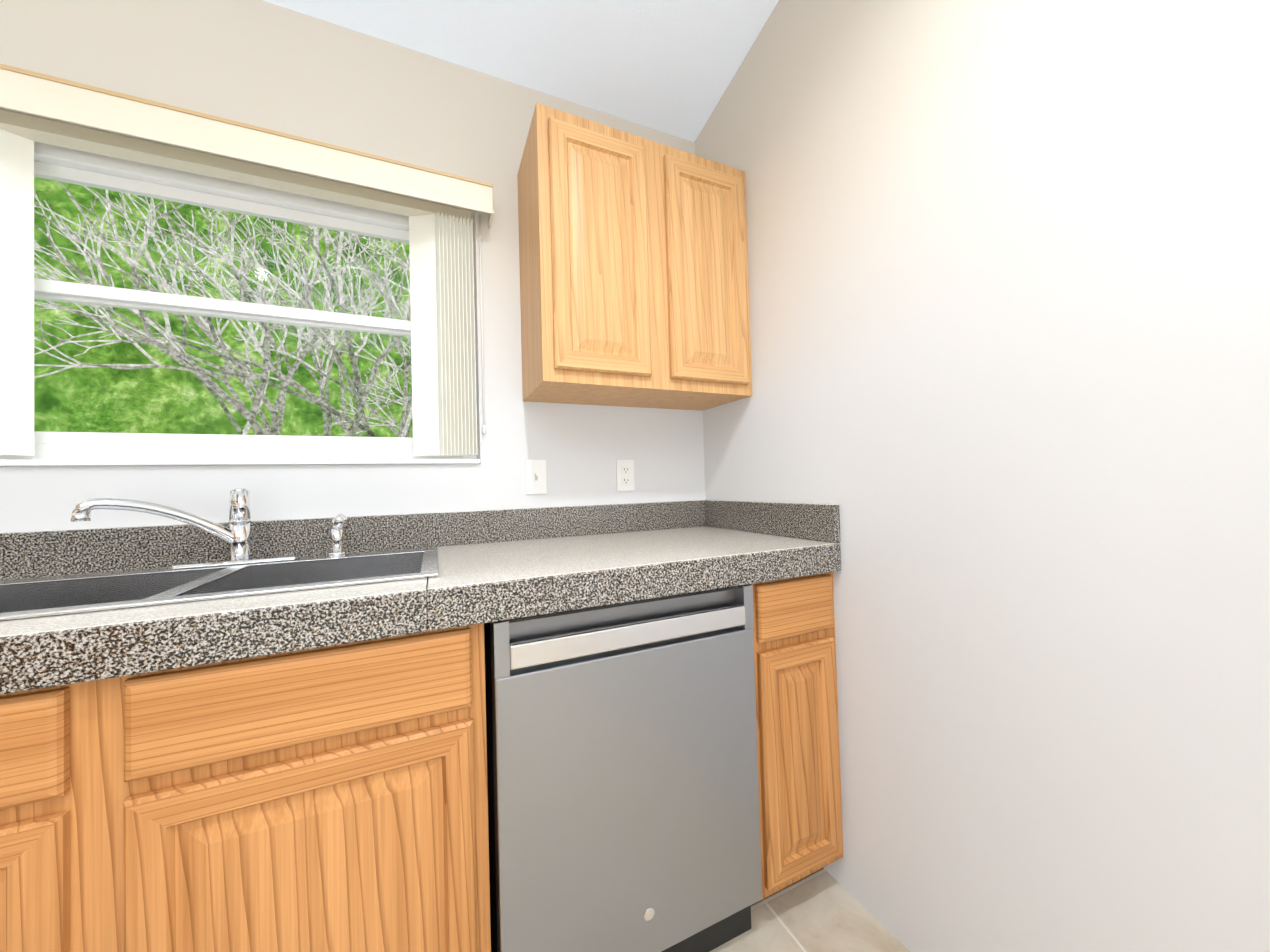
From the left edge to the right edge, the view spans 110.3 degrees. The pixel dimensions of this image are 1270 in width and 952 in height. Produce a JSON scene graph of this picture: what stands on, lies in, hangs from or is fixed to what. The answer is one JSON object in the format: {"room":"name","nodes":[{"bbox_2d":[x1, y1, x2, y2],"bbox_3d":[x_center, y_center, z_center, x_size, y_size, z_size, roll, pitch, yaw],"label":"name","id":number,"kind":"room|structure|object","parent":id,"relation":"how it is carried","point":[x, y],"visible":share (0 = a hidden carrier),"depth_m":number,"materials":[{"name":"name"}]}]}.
{"room":"kitchen","nodes":[
{"label":"kitchen","id":0,"kind":"room"},
{"bbox_2d":[0,0,703,532],"bbox_3d":[-1.197,-0.648,1.206,3.060,3.600,0.170,-1,-1,-24],"label":"wall","id":1,"kind":"structure","parent":0,"point":[260,63],"depth_m":1.30,"materials":[{"name":"paint"}]},
{"bbox_2d":[0,142,479,466],"bbox_3d":[-1.066,-0.440,1.248,1.161,0.827,0.179,-1,-1,-24],"label":"window unit","id":2,"kind":"structure","parent":1,"relation":"in","point":[72,166],"depth_m":1.23,"materials":[{"name":"white plastic"}]},
{"bbox_2d":[0,110,485,455],"bbox_3d":[-1.039,-0.455,1.218,1.174,0.796,0.108,-1,-1,-24],"label":"vertical blinds","id":3,"kind":"object","parent":2,"relation":"attached to","point":[444,409],"visible":0.96,"depth_m":1.28,"materials":[{"name":"beige plastic"}]},
{"bbox_2d":[0,64,493,227],"bbox_3d":[-1.021,-0.845,1.149,1.244,0.094,0.086,-1,-1,-24],"label":"valance","id":4,"kind":"object","parent":1,"relation":"attached to","point":[39,94],"visible":1,"depth_m":1.10,"materials":[{"name":"beige"}]},
{"bbox_2d":[525,460,546,493],"bbox_3d":[-0.328,0.003,1.472,0.070,0.115,0.020,-1,-1,-24],"label":"light switch","id":5,"kind":"object","parent":1,"relation":"attached to","point":[535,476],"visible":1,"depth_m":1.48,"materials":[{"name":"white plastic"}]},
{"bbox_2d":[616,460,634,490],"bbox_3d":[-0.034,-0.003,1.612,0.070,0.115,0.009,-1,-1,-24],"label":"electrical outlet","id":6,"kind":"object","parent":1,"relation":"attached to","point":[625,474],"visible":1,"depth_m":1.61,"materials":[{"name":"white plastic"}]},
{"bbox_2d":[517,103,751,410],"bbox_3d":[0.004,-0.641,1.477,0.706,0.765,0.322,-1,-1,-24],"label":"upper cabinet","id":7,"kind":"object","parent":1,"relation":"attached to","point":[634,279],"visible":1,"depth_m":1.31,"materials":[{"name":"brown wood"}]},
{"bbox_2d":[263,0,778,141],"bbox_3d":[-0.042,-1.920,-1.370,3.440,1.193,5.990,-1,-1,-24],"label":"ceiling","id":8,"kind":"structure","parent":0,"point":[671,67],"depth_m":1.40,"materials":[{"name":"white paint"}]},
{"bbox_2d":[710,869,909,951],"bbox_3d":[0.054,1.113,-1.454,3.440,0.100,5.940,-1,-1,-24],"label":"floor","id":9,"kind":"structure","parent":0,"point":[823,910],"depth_m":1.09,"materials":[{"name":"tile"}]},
{"bbox_2d":[0,680,99,951],"bbox_3d":[-1.087,0.716,0.771,0.508,0.848,0.628,-1,-1,-24],"label":"base cabinet","id":10,"kind":"object","parent":9,"relation":"on","point":[50,736],"depth_m":0.58,"materials":[{"name":"brown wood"}]},
{"bbox_2d":[96,577,490,951],"bbox_3d":[-0.623,0.707,0.981,0.509,0.848,0.628,-1,-1,-24],"label":"base cabinet","id":11,"kind":"object","parent":9,"relation":"on","point":[333,798],"depth_m":0.69,"materials":[{"name":"brown wood"}]},
{"bbox_2d":[0,500,840,693],"bbox_3d":[-0.994,0.200,0.819,3.096,0.176,0.648,-1,-1,-24],"label":"countertop","id":12,"kind":"structure","parent":11,"relation":"on","point":[500,565],"depth_m":0.73,"materials":[{"name":"stone"}]},
{"bbox_2d":[0,489,438,620],"bbox_3d":[-0.859,0.201,0.897,0.840,0.352,0.450,-1,-1,-24],"label":"sink","id":13,"kind":"object","parent":12,"relation":"in","point":[240,572],"visible":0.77,"depth_m":0.97,"materials":[{"name":"silver metal"}]},
{"bbox_2d":[484,584,761,951],"bbox_3d":[-0.102,0.698,1.202,0.594,0.848,0.618,-1,-1,-24],"label":"dishwasher","id":14,"kind":"object","parent":9,"relation":"on","point":[623,784],"visible":0.88,"depth_m":0.91,"materials":[{"name":"silver metal"}]},
{"bbox_2d":[751,572,842,905],"bbox_3d":[0.296,0.690,1.398,0.286,0.847,0.627,-1,-1,-24],"label":"base cabinet","id":15,"kind":"object","parent":9,"relation":"on","point":[800,807],"visible":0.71,"depth_m":1.11,"materials":[{"name":"brown wood"}]},
{"bbox_2d":[692,0,1269,951],"bbox_3d":[1.491,-0.764,-0.742,0.170,3.600,5.940,-1,-1,-24],"label":"wall","id":16,"kind":"structure","parent":0,"point":[1005,405],"depth_m":0.80,"materials":[{"name":"paint"}]},
{"label":"outside","id":17,"kind":"structure","parent":0,"visible":0},
{"bbox_2d":[34,177,412,437],"bbox_3d":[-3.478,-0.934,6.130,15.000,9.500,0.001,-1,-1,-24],"label":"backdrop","id":18,"kind":"structure","parent":17,"point":[144,398],"depth_m":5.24,"materials":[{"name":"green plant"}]},
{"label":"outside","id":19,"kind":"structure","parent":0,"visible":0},
{"bbox_2d":[34,181,412,437],"bbox_3d":[-2.208,-0.382,3.699,5.016,3.847,2.970,-1,-1,-24],"label":"branches","id":20,"kind":"object","parent":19,"point":[360,419],"depth_m":3.01,"materials":[{"name":"grey plant"}]}
]}

